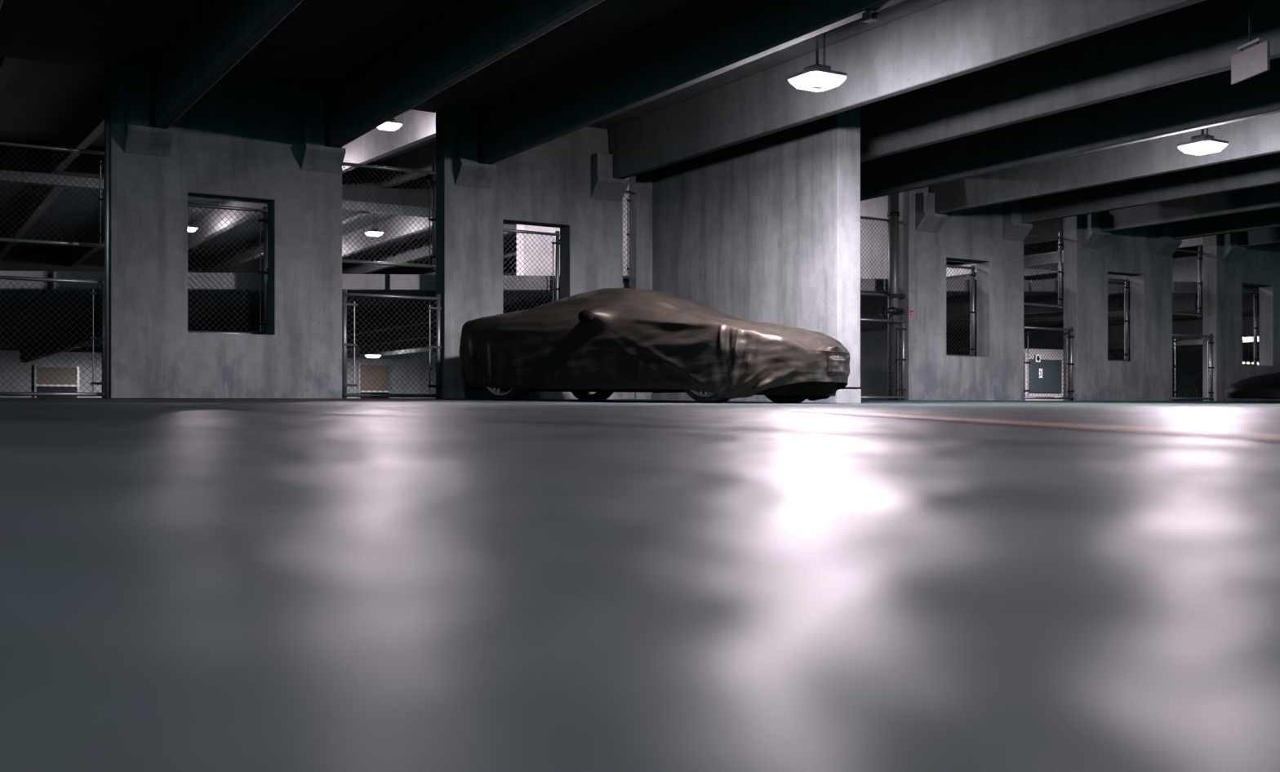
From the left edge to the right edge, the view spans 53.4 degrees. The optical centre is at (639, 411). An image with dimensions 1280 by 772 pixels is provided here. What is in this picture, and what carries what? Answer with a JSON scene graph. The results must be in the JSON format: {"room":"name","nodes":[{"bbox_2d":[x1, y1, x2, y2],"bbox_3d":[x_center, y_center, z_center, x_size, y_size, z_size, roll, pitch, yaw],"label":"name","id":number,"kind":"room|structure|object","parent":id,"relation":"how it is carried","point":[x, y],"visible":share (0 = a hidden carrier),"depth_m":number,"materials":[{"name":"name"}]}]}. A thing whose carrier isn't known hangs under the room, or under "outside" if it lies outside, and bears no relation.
{"room":"parking garage","nodes":[
{"label":"parking garage","id":0,"kind":"room"},
{"bbox_2d":[0,289,45,320],"bbox_3d":[-12.479,-1.373,20.120,3.874,0.377,15.850,0,0,-31],"label":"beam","id":1,"kind":"structure","parent":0,"point":[2,292],"depth_m":15.37,"materials":[{"name":"metal"}]},
{"bbox_2d":[0,271,47,290],"bbox_3d":[-8.319,-1.375,13.264,3.874,0.381,0.190,0,0,-31],"label":"trim","id":2,"kind":"structure","parent":1,"relation":"attached to","point":[19,273],"depth_m":14.07,"materials":[{"name":"concrete"}]},
{"bbox_2d":[0,273,380,348],"bbox_3d":[-9.116,-1.558,22.161,3.874,0.377,15.850,0,0,-31],"label":"floor","id":3,"kind":"structure","parent":0,"point":[239,299],"depth_m":18.07,"materials":[{"name":"concrete"}]},
{"bbox_2d":[19,313,102,362],"bbox_3d":[-9.772,-1.260,21.851,0.160,0.336,15.700,0,0,-31],"label":"beam","id":4,"kind":"structure","parent":3,"relation":"attached to","point":[74,336],"depth_m":22.16,"materials":[{"name":"concrete"}]},
{"bbox_2d":[51,271,385,290],"bbox_3d":[-4.956,-1.560,15.305,3.874,0.381,0.190,0,0,-31],"label":"trim","id":5,"kind":"structure","parent":3,"relation":"attached to","point":[349,282],"depth_m":15.19,"materials":[{"name":"concrete"}]},
{"bbox_2d":[187,306,263,332],"bbox_3d":[-8.091,-1.353,22.871,0.160,0.336,15.700,0,0,-31],"label":"beam","id":6,"kind":"structure","parent":3,"relation":"attached to","point":[246,329],"depth_m":19.64,"materials":[{"name":"concrete"}]},
{"bbox_2d":[0,244,394,352],"bbox_3d":[-5.343,-4.775,55.068,72.000,6.450,0.300,0,0,-31],"label":"wall","id":7,"kind":"structure","parent":0,"point":[19,258],"depth_m":45.54,"materials":[{"name":"concrete"}]},
{"bbox_2d":[0,58,435,162],"bbox_3d":[-1.233,-6.401,27.091,50.000,3.094,16.400,0,0,-31],"label":"ceiling","id":8,"kind":"structure","parent":0,"point":[38,100],"depth_m":24.25,"materials":[{"name":"concrete"}]},
{"bbox_2d":[0,56,18,95],"bbox_3d":[-10.953,-5.451,21.369,0.180,1.245,15.900,0,0,-31],"label":"beam","id":9,"kind":"structure","parent":8,"relation":"attached to","point":[7,64],"depth_m":18.54,"materials":[{"name":"concrete"}]},
{"bbox_2d":[52,81,104,173],"bbox_3d":[-9.271,-5.543,22.389,0.180,1.245,15.900,0,0,-31],"label":"beam","id":10,"kind":"structure","parent":8,"relation":"attached to","point":[88,123],"depth_m":25.17,"materials":[{"name":"concrete"}]},
{"bbox_2d":[342,109,435,173],"bbox_3d":[-4.226,-5.821,25.450,0.180,1.245,15.900,0,0,-31],"label":"beam","id":11,"kind":"structure","parent":8,"relation":"attached to","point":[418,126],"depth_m":27.02,"materials":[{"name":"concrete"}]},
{"bbox_2d":[382,141,435,187],"bbox_3d":[-2.544,-5.913,26.471,0.180,1.245,15.900,0,0,-31],"label":"beam","id":12,"kind":"structure","parent":8,"relation":"attached to","point":[422,158],"depth_m":31.48,"materials":[{"name":"concrete"}]},
{"bbox_2d":[0,182,516,268],"bbox_3d":[-0.830,-5.950,47.630,72.000,0.200,17.700,0,0,-31],"label":"ceiling","id":13,"kind":"structure","parent":0,"point":[200,201],"depth_m":39.20,"materials":[{"name":"concrete"}]},
{"bbox_2d":[0,184,64,261],"bbox_3d":[-18.021,-5.525,37.023,0.200,0.650,17.400,0,0,-31],"label":"beam","id":14,"kind":"structure","parent":13,"relation":"attached to","point":[5,246],"depth_m":34.84,"materials":[{"name":"concrete"}]},
{"bbox_2d":[68,220,103,266],"bbox_3d":[-15.927,-5.525,38.294,0.200,0.650,17.400,0,0,-31],"label":"beam","id":15,"kind":"structure","parent":13,"relation":"attached to","point":[77,255],"depth_m":42.53,"materials":[{"name":"concrete"}]},
{"bbox_2d":[187,200,267,249],"bbox_3d":[-13.832,-5.525,39.565,0.200,0.650,17.400,0,0,-31],"label":"beam","id":16,"kind":"structure","parent":13,"relation":"attached to","point":[240,204],"depth_m":36.48,"materials":[{"name":"concrete"}]},
{"bbox_2d":[208,210,368,272],"bbox_3d":[-11.737,-5.525,40.836,0.200,0.650,17.400,0,0,-31],"label":"beam","id":17,"kind":"structure","parent":13,"relation":"attached to","point":[245,256],"depth_m":44.09,"materials":[{"name":"concrete"}]},
{"bbox_2d":[342,215,431,257],"bbox_3d":[-9.643,-5.525,42.107,0.200,0.650,17.400,0,0,-31],"label":"beam","id":18,"kind":"structure","parent":13,"relation":"attached to","point":[384,223],"depth_m":38.88,"materials":[{"name":"concrete"}]},
{"bbox_2d":[342,223,516,274],"bbox_3d":[-7.548,-5.525,43.378,0.200,0.650,17.400,0,0,-31],"label":"beam","id":19,"kind":"structure","parent":13,"relation":"attached to","point":[347,268],"depth_m":45.30,"materials":[{"name":"concrete"}]},
{"bbox_2d":[394,235,516,275],"bbox_3d":[-5.454,-5.525,44.649,0.200,0.650,17.400,0,0,-31],"label":"beam","id":20,"kind":"structure","parent":13,"relation":"attached to","point":[403,269],"depth_m":48.82,"materials":[{"name":"concrete"}]},
{"bbox_2d":[946,239,1063,266],"bbox_3d":[9.266,-5.525,48.727,0.200,0.650,25.700,0,0,-31],"label":"beam","id":21,"kind":"structure","parent":13,"relation":"attached to","point":[948,263],"depth_m":42.12,"materials":[{"name":"concrete"}]},
{"bbox_2d":[1023,217,1063,244],"bbox_3d":[7.172,-5.525,47.456,0.200,0.650,25.700,0,0,-31],"label":"beam","id":22,"kind":"structure","parent":13,"relation":"attached to","point":[1049,228],"depth_m":38.70,"materials":[{"name":"concrete"}]},
{"bbox_2d":[946,236,1202,277],"bbox_3d":[11.361,-5.525,49.998,0.200,0.650,25.700,0,0,-31],"label":"beam","id":23,"kind":"structure","parent":13,"relation":"attached to","point":[1195,242],"depth_m":45.00,"materials":[{"name":"concrete"}]},
{"bbox_2d":[946,245,1202,279],"bbox_3d":[13.455,-5.525,51.269,0.200,0.650,25.700,0,0,-31],"label":"beam","id":24,"kind":"structure","parent":13,"relation":"attached to","point":[1193,247],"depth_m":48.23,"materials":[{"name":"concrete"}]},
{"bbox_2d":[0,397,773,402],"bbox_3d":[-8.934,-0.104,10.223,23.330,0.121,3.249,0,0,-31],"label":"floor strip","id":25,"kind":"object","parent":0,"point":[2,399],"visible":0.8,"depth_m":13.48,"materials":[{"name":"concrete"}]},
{"bbox_2d":[104,61,108,398],"bbox_3d":[-5.855,-1.990,13.957,0.042,3.694,0.042,0,0,-31],"label":"steel post","id":26,"kind":"object","parent":25,"relation":"on","point":[106,63],"visible":1,"depth_m":13.94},
{"bbox_2d":[257,289,559,333],"bbox_3d":[-5.753,-1.742,24.202,3.874,0.377,15.850,0,0,-31],"label":"floor","id":27,"kind":"structure","parent":0,"point":[429,294],"depth_m":18.32,"materials":[{"name":"concrete"}]},
{"bbox_2d":[260,299,435,336],"bbox_3d":[-6.409,-1.445,23.892,0.160,0.336,15.700,0,0,-31],"label":"beam","id":28,"kind":"structure","parent":27,"relation":"attached to","point":[359,316],"depth_m":19.38,"materials":[{"name":"concrete"}]},
{"bbox_2d":[346,297,559,348],"bbox_3d":[-4.728,-1.537,24.912,0.160,0.336,15.700,0,0,-31],"label":"beam","id":29,"kind":"structure","parent":27,"relation":"attached to","point":[366,335],"depth_m":24.39,"materials":[{"name":"concrete"}]},
{"bbox_2d":[385,274,628,291],"bbox_3d":[-1.592,-1.745,17.346,3.874,0.381,0.190,0,0,-31],"label":"trim","id":30,"kind":"structure","parent":27,"relation":"attached to","point":[414,282],"depth_m":16.57,"materials":[{"name":"concrete"}]},
{"bbox_2d":[0,0,944,128],"bbox_3d":[9.210,-3.950,9.882,54.000,0.220,23.340,0,0,-31],"label":"ceiling","id":31,"kind":"structure","parent":0,"point":[319,42],"depth_m":13.13,"materials":[{"name":"concrete"}]},
{"bbox_2d":[149,0,303,128],"bbox_3d":[0.583,-3.490,4.436,0.237,0.700,22.980,0,0,-31],"label":"ceiling beam","id":32,"kind":"structure","parent":31,"relation":"attached to","point":[220,33],"depth_m":11.95,"materials":[{"name":"concrete"}]},
{"bbox_2d":[323,0,604,147],"bbox_3d":[2.264,-3.490,5.456,0.237,0.700,22.980,0,0,-31],"label":"ceiling beam","id":33,"kind":"structure","parent":31,"relation":"attached to","point":[462,37],"depth_m":12.28,"materials":[{"name":"concrete"}]},
{"bbox_2d":[475,0,904,164],"bbox_3d":[3.946,-3.490,6.477,0.237,0.700,22.980,0,0,-31],"label":"ceiling beam","id":34,"kind":"structure","parent":31,"relation":"attached to","point":[702,40],"depth_m":12.57,"materials":[{"name":"concrete"}]},
{"bbox_2d":[787,31,846,91],"bbox_3d":[1.639,-3.424,11.756,0.430,0.863,0.430,0,0,-31],"label":"hanging lamp","id":35,"kind":"object","parent":31,"relation":"hanging from","point":[816,77],"visible":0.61,"depth_m":11.65,"materials":[{"name":"white"}]},
{"bbox_2d":[608,0,1205,178],"bbox_3d":[5.628,-3.490,7.497,0.237,0.700,22.980,0,0,-31],"label":"ceiling beam","id":36,"kind":"structure","parent":31,"relation":"attached to","point":[944,40],"depth_m":12.68,"materials":[{"name":"concrete"}]},
{"bbox_2d":[860,0,1279,162],"bbox_3d":[7.309,-3.490,8.518,0.237,0.700,22.980,0,0,-31],"label":"ceiling beam","id":37,"kind":"structure","parent":31,"relation":"attached to","point":[1200,39],"depth_m":13.03,"materials":[{"name":"concrete"}]},
{"bbox_2d":[860,57,1279,200],"bbox_3d":[8.991,-3.490,9.538,0.237,0.700,22.980,0,0,-31],"label":"ceiling beam","id":38,"kind":"structure","parent":31,"relation":"attached to","point":[1209,100],"depth_m":15.35,"materials":[{"name":"concrete"}]},
{"bbox_2d":[929,112,1279,213],"bbox_3d":[10.673,-3.490,10.559,0.237,0.700,22.980,0,0,-31],"label":"ceiling beam","id":39,"kind":"structure","parent":31,"relation":"attached to","point":[1257,136],"depth_m":17.42,"materials":[{"name":"concrete"}]},
{"bbox_2d":[1016,152,1279,223],"bbox_3d":[12.354,-3.490,11.579,0.237,0.700,22.980,0,0,-31],"label":"ceiling beam","id":40,"kind":"structure","parent":31,"relation":"attached to","point":[1264,170],"depth_m":19.02,"materials":[{"name":"concrete"}]},
{"bbox_2d":[1097,182,1279,231],"bbox_3d":[14.036,-3.490,12.599,0.237,0.700,22.980,0,0,-31],"label":"ceiling beam","id":41,"kind":"structure","parent":31,"relation":"attached to","point":[1265,197],"depth_m":20.72,"materials":[{"name":"concrete"}]},
{"bbox_2d":[1177,127,1228,155],"bbox_3d":[6.512,-3.424,14.713,0.430,0.863,0.430,0,0,-31],"label":"hanging lamp","id":42,"kind":"object","parent":31,"relation":"hanging from","point":[1203,144],"visible":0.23,"depth_m":14.61,"materials":[{"name":"white"}]},
{"bbox_2d":[1172,207,1279,239],"bbox_3d":[15.717,-3.490,13.620,0.237,0.700,22.980,0,0,-31],"label":"ceiling beam","id":43,"kind":"structure","parent":31,"relation":"attached to","point":[1267,218],"depth_m":22.35,"materials":[{"name":"concrete"}]},
{"bbox_2d":[1231,0,1270,84],"bbox_3d":[4.990,-3.285,10.397,0.040,1.110,0.470,0,0,-9],"label":"hanging sign","id":44,"kind":"object","parent":31,"relation":"hanging from","point":[1255,60],"visible":1,"depth_m":10.39,"materials":[{"name":"metal"}]},
{"bbox_2d":[1237,226,1279,247],"bbox_3d":[17.399,-3.490,14.640,0.237,0.700,22.980,0,0,-31],"label":"ceiling beam","id":45,"kind":"structure","parent":31,"relation":"attached to","point":[1271,235],"depth_m":23.94,"materials":[{"name":"concrete"}]},
{"bbox_2d":[0,140,1063,263],"bbox_3d":[3.852,-7.030,39.915,72.000,3.140,0.250,0,0,-31],"label":"wall","id":46,"kind":"structure","parent":0,"point":[7,149],"depth_m":32.78,"materials":[{"name":"concrete"}]},
{"bbox_2d":[0,350,1199,400],"bbox_3d":[-1.323,-0.350,48.442,72.000,2.900,0.200,0,0,-31],"label":"wall","id":47,"kind":"structure","parent":0,"point":[402,376],"depth_m":39.04,"materials":[{"name":"concrete"}]},
{"bbox_2d":[34,365,79,397],"bbox_3d":[-17.606,-0.535,38.383,1.240,1.670,0.095,0,0,-31],"label":"board","id":48,"kind":"object","parent":47,"relation":"attached to","point":[67,370],"visible":0.56,"depth_m":38.36,"materials":[{"name":"metal"}]},
{"bbox_2d":[357,363,391,398],"bbox_3d":[-9.100,-0.665,43.544,1.140,1.930,0.095,0,0,-31],"label":"board","id":49,"kind":"object","parent":47,"relation":"attached to","point":[364,368],"visible":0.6,"depth_m":43.51,"materials":[{"name":"metal"}]},
{"bbox_2d":[0,397,1279,771],"bbox_3d":[9.210,0.095,9.882,54.000,0.686,23.340,0,0,-31],"label":"floor","id":50,"kind":"structure","parent":0,"point":[185,586],"depth_m":0.40,"materials":[{"name":"concrete"}]},
{"bbox_2d":[0,275,104,398],"bbox_3d":[-6.432,-0.812,13.724,1.280,1.335,0.079,0,0,-31],"label":"fence","id":51,"kind":"object","parent":50,"relation":"on","point":[4,277],"visible":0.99,"depth_m":13.80,"materials":[{"name":"metal"}]},
{"bbox_2d":[108,63,345,398],"bbox_3d":[-4.735,-1.981,14.719,2.614,3.715,0.520,0,0,-31],"label":"concrete pier","id":52,"kind":"object","parent":50,"relation":"on","point":[241,140],"visible":0.88,"depth_m":14.63,"materials":[{"name":"concrete"}]},
{"bbox_2d":[0,141,104,249],"bbox_3d":[-6.556,-2.420,13.977,1.430,1.200,0.098,0,0,-31],"label":"fence","id":53,"kind":"object","parent":52,"relation":"attached to","point":[2,143],"visible":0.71,"depth_m":14.04,"materials":[{"name":"metal"}]},
{"bbox_2d":[187,202,267,334],"bbox_3d":[-4.896,-1.664,14.984,1.096,1.572,0.098,0,0,-31],"label":"fence","id":54,"kind":"object","parent":52,"relation":"attached to","point":[264,210],"visible":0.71,"depth_m":15.06,"materials":[{"name":"metal"}]},
{"bbox_2d":[342,288,441,399],"bbox_3d":[-3.068,-0.818,15.765,1.280,1.325,0.079,0,0,-31],"label":"fence","id":55,"kind":"object","parent":50,"relation":"on","point":[437,387],"visible":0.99,"depth_m":15.73,"materials":[{"name":"metal"}]},
{"bbox_2d":[435,107,629,399],"bbox_3d":[-1.371,-1.986,16.760,2.614,3.704,0.520,0,0,-31],"label":"concrete pier","id":56,"kind":"object","parent":50,"relation":"on","point":[566,183],"visible":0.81,"depth_m":16.48,"materials":[{"name":"concrete"}]},
{"bbox_2d":[342,162,435,270],"bbox_3d":[-3.192,-2.500,16.018,1.430,1.360,0.098,0,0,-31],"label":"fence","id":57,"kind":"object","parent":56,"relation":"attached to","point":[433,172],"visible":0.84,"depth_m":16.10,"materials":[{"name":"metal"}]},
{"bbox_2d":[502,228,559,312],"bbox_3d":[-1.532,-1.664,17.025,1.096,1.572,0.098,0,0,-31],"label":"fence","id":58,"kind":"object","parent":56,"relation":"attached to","point":[556,233],"visible":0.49,"depth_m":17.12,"materials":[{"name":"metal"}]},
{"bbox_2d":[471,361,844,403],"bbox_3d":[0.135,-0.695,14.113,4.430,1.310,1.830,1,1,35],"label":"car","id":59,"kind":"object","parent":50,"relation":"on","point":[797,393],"visible":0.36,"depth_m":13.37,"materials":[{"name":"black paint"}]},
{"bbox_2d":[459,288,849,400],"bbox_3d":[0.131,-0.746,14.086,4.568,1.262,2.182,0,0,31],"label":"cover","id":60,"kind":"object","parent":59,"relation":"on","point":[605,338],"visible":0.97,"depth_m":13.23,"materials":[{"name":"fabric"}]},
{"bbox_2d":[251,410,1279,448],"bbox_3d":[-0.235,0.024,2.957,0.110,0.054,4.704,0,0,-33],"label":"painted line","id":61,"kind":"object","parent":50,"relation":"on","point":[251,411],"depth_m":1.99,"materials":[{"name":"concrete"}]},
{"bbox_2d":[857,317,906,399],"bbox_3d":[3.656,-0.828,19.846,1.283,1.304,0.079,0,0,-31],"label":"fence","id":62,"kind":"object","parent":50,"relation":"on","point":[902,321],"visible":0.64,"depth_m":20.02,"materials":[{"name":"metal"}]},
{"bbox_2d":[898,186,1032,400],"bbox_3d":[5.355,-1.996,20.842,2.614,3.684,0.520,0,0,-31],"label":"concrete pier","id":63,"kind":"object","parent":50,"relation":"on","point":[993,237],"visible":0.81,"depth_m":20.71,"materials":[{"name":"concrete"}]},
{"bbox_2d":[860,216,887,296],"bbox_3d":[3.534,-2.500,20.099,1.430,1.360,0.098,0,0,-31],"label":"fence","id":64,"kind":"object","parent":63,"relation":"attached to","point":[868,293],"visible":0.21,"depth_m":20.22,"materials":[{"name":"metal"}]},
{"bbox_2d":[887,193,905,399],"bbox_3d":[4.023,-2.007,20.201,0.318,3.660,0.206,0,0,-31],"label":"standpipe","id":65,"kind":"object","parent":63,"relation":"attached to","point":[893,214],"visible":0.79,"depth_m":20.13,"materials":[{"name":"metal"}]},
{"bbox_2d":[946,265,976,356],"bbox_3d":[5.194,-1.664,21.107,1.096,1.572,0.098,0,0,-31],"label":"fence","id":66,"kind":"object","parent":63,"relation":"attached to","point":[972,268],"visible":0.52,"depth_m":21.29,"materials":[{"name":"metal"}]},
{"bbox_2d":[796,410,1279,439],"bbox_3d":[0.835,0.022,3.332,0.124,0.052,4.588,0,0,-3],"label":"painted line","id":67,"kind":"object","parent":50,"relation":"on","point":[950,419],"visible":1,"depth_m":2.50,"materials":[{"name":"orange paint"}]},
{"bbox_2d":[1023,324,1074,400],"bbox_3d":[7.021,-0.833,21.888,1.280,1.294,0.079,0,0,-31],"label":"fence","id":68,"kind":"object","parent":50,"relation":"on","point":[1071,329],"visible":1,"depth_m":21.95,"materials":[{"name":"metal"}]},
{"bbox_2d":[1063,213,1182,400],"bbox_3d":[8.718,-2.001,22.883,2.614,3.674,0.520,0,0,-31],"label":"concrete pier","id":69,"kind":"object","parent":50,"relation":"on","point":[1143,254],"visible":0.73,"depth_m":22.73,"materials":[{"name":"concrete"}]},
{"bbox_2d":[1023,231,1063,308],"bbox_3d":[6.897,-2.500,22.140,1.430,1.360,0.098,0,0,-31],"label":"fence","id":70,"kind":"object","parent":69,"relation":"attached to","point":[1060,243],"visible":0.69,"depth_m":22.32,"materials":[{"name":"metal"}]},
{"bbox_2d":[1107,278,1129,361],"bbox_3d":[8.557,-1.664,23.148,1.096,1.572,0.098,0,0,-31],"label":"fence","id":71,"kind":"object","parent":69,"relation":"attached to","point":[1126,319],"visible":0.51,"depth_m":23.35,"materials":[{"name":"metal"}]},
{"bbox_2d":[1172,333,1213,400],"bbox_3d":[10.384,-0.838,23.928,1.280,1.284,0.079,0,0,-31],"label":"fence","id":72,"kind":"object","parent":50,"relation":"on","point":[1211,336],"visible":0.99,"depth_m":23.99,"materials":[{"name":"metal"}]},
{"bbox_2d":[1202,232,1279,401],"bbox_3d":[12.081,-2.006,24.924,2.614,3.664,0.520,0,0,-31],"label":"concrete pier","id":73,"kind":"object","parent":50,"relation":"on","point":[1227,267],"visible":0.73,"depth_m":24.49,"materials":[{"name":"concrete"}]},
{"bbox_2d":[1172,246,1202,316],"bbox_3d":[10.260,-2.500,24.181,1.430,1.360,0.098,0,0,-31],"label":"fence","id":74,"kind":"object","parent":73,"relation":"attached to","point":[1199,252],"visible":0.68,"depth_m":24.39,"materials":[{"name":"metal"}]},
{"bbox_2d":[1242,288,1258,365],"bbox_3d":[11.921,-1.664,25.189,1.096,1.572,0.098,0,0,-31],"label":"fence","id":75,"kind":"object","parent":73,"relation":"attached to","point":[1255,295],"visible":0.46,"depth_m":25.40,"materials":[{"name":"metal"}]},
{"bbox_2d":[1225,371,1279,399],"bbox_3d":[13.135,-0.762,23.358,5.898,1.187,1.807,0,0,-29],"label":"car","id":76,"kind":"object","parent":50,"relation":"on","point":[1264,386],"visible":1,"depth_m":22.05,"materials":[{"name":"fabric"}]},
{"bbox_2d":[516,177,887,399],"bbox_3d":[2.129,-2.750,29.570,10.880,7.700,0.350,0,0,-31],"label":"wall","id":77,"kind":"structure","parent":0,"point":[877,207],"depth_m":31.45,"materials":[{"name":"concrete"}]},
{"bbox_2d":[652,106,860,387],"bbox_3d":[1.300,-2.053,16.247,0.340,3.571,4.170,0,0,-31],"label":"wall","id":78,"kind":"structure","parent":0,"point":[766,228],"depth_m":15.40,"materials":[{"name":"concrete"}]},
{"bbox_2d":[628,170,652,399],"bbox_3d":[0.010,-1.965,17.785,0.270,3.746,0.200,0,0,-31],"label":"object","id":79,"kind":"structure","parent":78,"relation":"attached to","point":[640,186],"depth_m":17.71,"materials":[{"name":"concrete"}]},
{"bbox_2d":[650,389,861,403],"bbox_3d":[1.288,-0.161,16.228,0.360,0.177,4.190,0,0,-31],"label":"trim","id":80,"kind":"structure","parent":78,"relation":"attached to","point":[842,396],"depth_m":14.75,"materials":[{"name":"concrete"}]},
{"bbox_2d":[860,292,976,297],"bbox_3d":[0.974,-2.112,28.284,3.874,0.377,15.850,0,0,-31],"label":"floor","id":81,"kind":"structure","parent":0,"point":[952,293],"depth_m":21.97,"materials":[{"name":"concrete"}]},
{"bbox_2d":[860,295,887,316],"bbox_3d":[0.317,-1.815,27.973,0.160,0.336,15.700,0,0,-31],"label":"beam","id":82,"kind":"structure","parent":81,"relation":"attached to","point":[869,305],"depth_m":21.79,"materials":[{"name":"concrete"}]},
{"bbox_2d":[860,293,976,323],"bbox_3d":[1.999,-1.907,28.994,0.160,0.336,15.700,0,0,-31],"label":"beam","id":83,"kind":"structure","parent":81,"relation":"attached to","point":[876,317],"depth_m":22.80,"materials":[{"name":"concrete"}]},
{"bbox_2d":[860,278,1028,292],"bbox_3d":[5.134,-2.115,21.427,3.874,0.381,0.190,0,0,-31],"label":"trim","id":84,"kind":"structure","parent":81,"relation":"attached to","point":[861,279],"depth_m":21.32,"materials":[{"name":"concrete"}]},
{"bbox_2d":[1023,292,1129,297],"bbox_3d":[4.337,-2.297,30.325,3.874,0.377,15.850,0,0,-31],"label":"floor","id":85,"kind":"structure","parent":0,"point":[1028,293],"depth_m":23.41,"materials":[{"name":"concrete"}]},
{"bbox_2d":[860,293,1063,328],"bbox_3d":[3.680,-2.000,30.014,0.160,0.336,15.700,0,0,-31],"label":"beam","id":86,"kind":"structure","parent":85,"relation":"attached to","point":[1028,309],"depth_m":23.78,"materials":[{"name":"metal"}]},
{"bbox_2d":[860,293,1129,332],"bbox_3d":[5.362,-2.092,31.035,0.160,0.336,15.700,0,0,-31],"label":"beam","id":87,"kind":"structure","parent":85,"relation":"attached to","point":[1054,313],"depth_m":25.96,"materials":[{"name":"metal"}]},
{"bbox_2d":[1026,280,1129,292],"bbox_3d":[8.497,-2.300,23.468,3.874,0.381,0.190,0,0,-31],"label":"trim","id":88,"kind":"structure","parent":85,"relation":"attached to","point":[1033,281],"depth_m":22.68,"materials":[{"name":"concrete"}]},
{"bbox_2d":[1107,245,1202,281],"bbox_3d":[29.611,-5.000,45.656,22.000,6.000,16.660,0,0,-31],"label":"wall","id":89,"kind":"structure","parent":0,"point":[1109,276],"depth_m":42.98,"materials":[{"name":"concrete"}]},
{"bbox_2d":[0,169,1063,270],"bbox_3d":[3.852,-5.335,39.915,72.000,0.230,0.250,0,0,-31],"label":"trim","id":90,"kind":"structure","parent":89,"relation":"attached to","point":[4,172],"depth_m":29.79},
{"bbox_2d":[1172,365,1202,400],"bbox_3d":[34.475,-3.350,59.134,0.300,9.300,34.660,0,0,-31],"label":"wall","id":91,"kind":"structure","parent":0,"point":[1197,366],"depth_m":67.45,"materials":[{"name":"concrete"}]},
{"bbox_2d":[1172,293,1258,297],"bbox_3d":[7.700,-2.482,32.365,3.874,0.377,15.850,0,0,-31],"label":"floor","id":92,"kind":"structure","parent":0,"point":[1173,294],"depth_m":25.38,"materials":[{"name":"concrete"}]},
{"bbox_2d":[946,293,1197,328],"bbox_3d":[7.044,-2.185,32.055,0.160,0.336,15.700,0,0,-31],"label":"beam","id":93,"kind":"structure","parent":92,"relation":"attached to","point":[1053,318],"depth_m":25.74,"materials":[{"name":"concrete"}]},
{"bbox_2d":[946,293,1258,332],"bbox_3d":[8.725,-2.277,33.075,0.160,0.336,15.700,0,0,-31],"label":"beam","id":94,"kind":"structure","parent":92,"relation":"attached to","point":[1052,322],"depth_m":29.19,"materials":[{"name":"concrete"}]},
{"bbox_2d":[1172,281,1258,293],"bbox_3d":[11.861,-2.485,25.509,3.874,0.381,0.190,0,0,-31],"label":"trim","id":95,"kind":"structure","parent":92,"relation":"attached to","point":[1246,287],"depth_m":24.69,"materials":[{"name":"concrete"}]},
{"bbox_3d":[3.502,1.200,40.492,72.000,0.200,34.400,0,0,-31],"label":"floor","id":96,"kind":"structure","parent":0,"visible":0},
{"bbox_2d":[1023,348,1063,400],"bbox_3d":[8.664,-0.125,27.745,1.240,2.450,0.550,0,0,-31],"label":"tall cabinet","id":97,"kind":"object","parent":96,"relation":"on","point":[1026,349],"visible":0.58,"depth_m":27.51,"materials":[{"name":"metal"}]},
{"bbox_3d":[-0.752,-2.550,47.502,72.000,0.200,18.000,0,0,-31],"label":"floor","id":98,"kind":"structure","parent":0,"visible":0},
{"bbox_2d":[346,346,431,358],"bbox_3d":[-8.446,-2.165,42.833,0.200,0.570,17.400,0,0,-31],"label":"beam","id":99,"kind":"structure","parent":98,"relation":"attached to","point":[348,352],"depth_m":42.45,"materials":[{"name":"concrete"}]},
{"bbox_2d":[369,351,435,359],"bbox_3d":[-6.351,-2.165,44.104,0.200,0.570,17.400,0,0,-31],"label":"beam","id":100,"kind":"structure","parent":98,"relation":"attached to","point":[427,353],"depth_m":47.32,"materials":[{"name":"concrete"}]},
{"bbox_2d":[946,315,1258,353],"bbox_3d":[7.830,-2.165,44.346,0.200,0.570,31.700,0,0,-31],"label":"beam","id":101,"kind":"structure","parent":98,"relation":"attached to","point":[1193,326],"depth_m":35.37,"materials":[{"name":"metal"}]},
{"bbox_2d":[946,336,1258,355],"bbox_3d":[9.925,-2.165,45.617,0.200,0.570,31.700,0,0,-31],"label":"beam","id":102,"kind":"structure","parent":98,"relation":"attached to","point":[1246,339],"depth_m":36.46,"materials":[{"name":"concrete"}]},
{"bbox_2d":[975,342,1258,356],"bbox_3d":[12.020,-2.165,46.888,0.200,0.570,31.700,0,0,-31],"label":"beam","id":103,"kind":"structure","parent":98,"relation":"attached to","point":[1190,346],"depth_m":38.95,"materials":[{"name":"concrete"}]},
{"bbox_3d":[-2.390,-1.927,26.243,3.874,0.377,15.850,0,0,-31],"label":"floor","id":104,"kind":"structure","parent":0,"visible":0},
{"bbox_2d":[360,337,435,354],"bbox_3d":[-3.046,-1.630,25.932,0.160,0.336,15.700,0,0,-31],"label":"beam","id":105,"kind":"structure","parent":104,"relation":"attached to","point":[426,340],"depth_m":30.16,"materials":[{"name":"concrete"}]},
{"bbox_3d":[11.063,-2.667,34.406,3.874,0.377,15.850,0,0,-31],"label":"floor","id":106,"kind":"structure","parent":0,"visible":0},
{"bbox_2d":[946,309,1258,334],"bbox_3d":[10.407,-2.369,34.096,0.160,0.336,15.700,0,0,-31],"label":"beam","id":107,"kind":"structure","parent":106,"relation":"attached to","point":[1249,312],"depth_m":31.71,"materials":[{"name":"concrete"}]},
{"bbox_2d":[946,312,1258,337],"bbox_3d":[12.089,-2.462,35.116,0.160,0.336,15.700,0,0,-31],"label":"beam","id":108,"kind":"structure","parent":106,"relation":"attached to","point":[1243,315],"depth_m":33.73,"materials":[{"name":"metal"}]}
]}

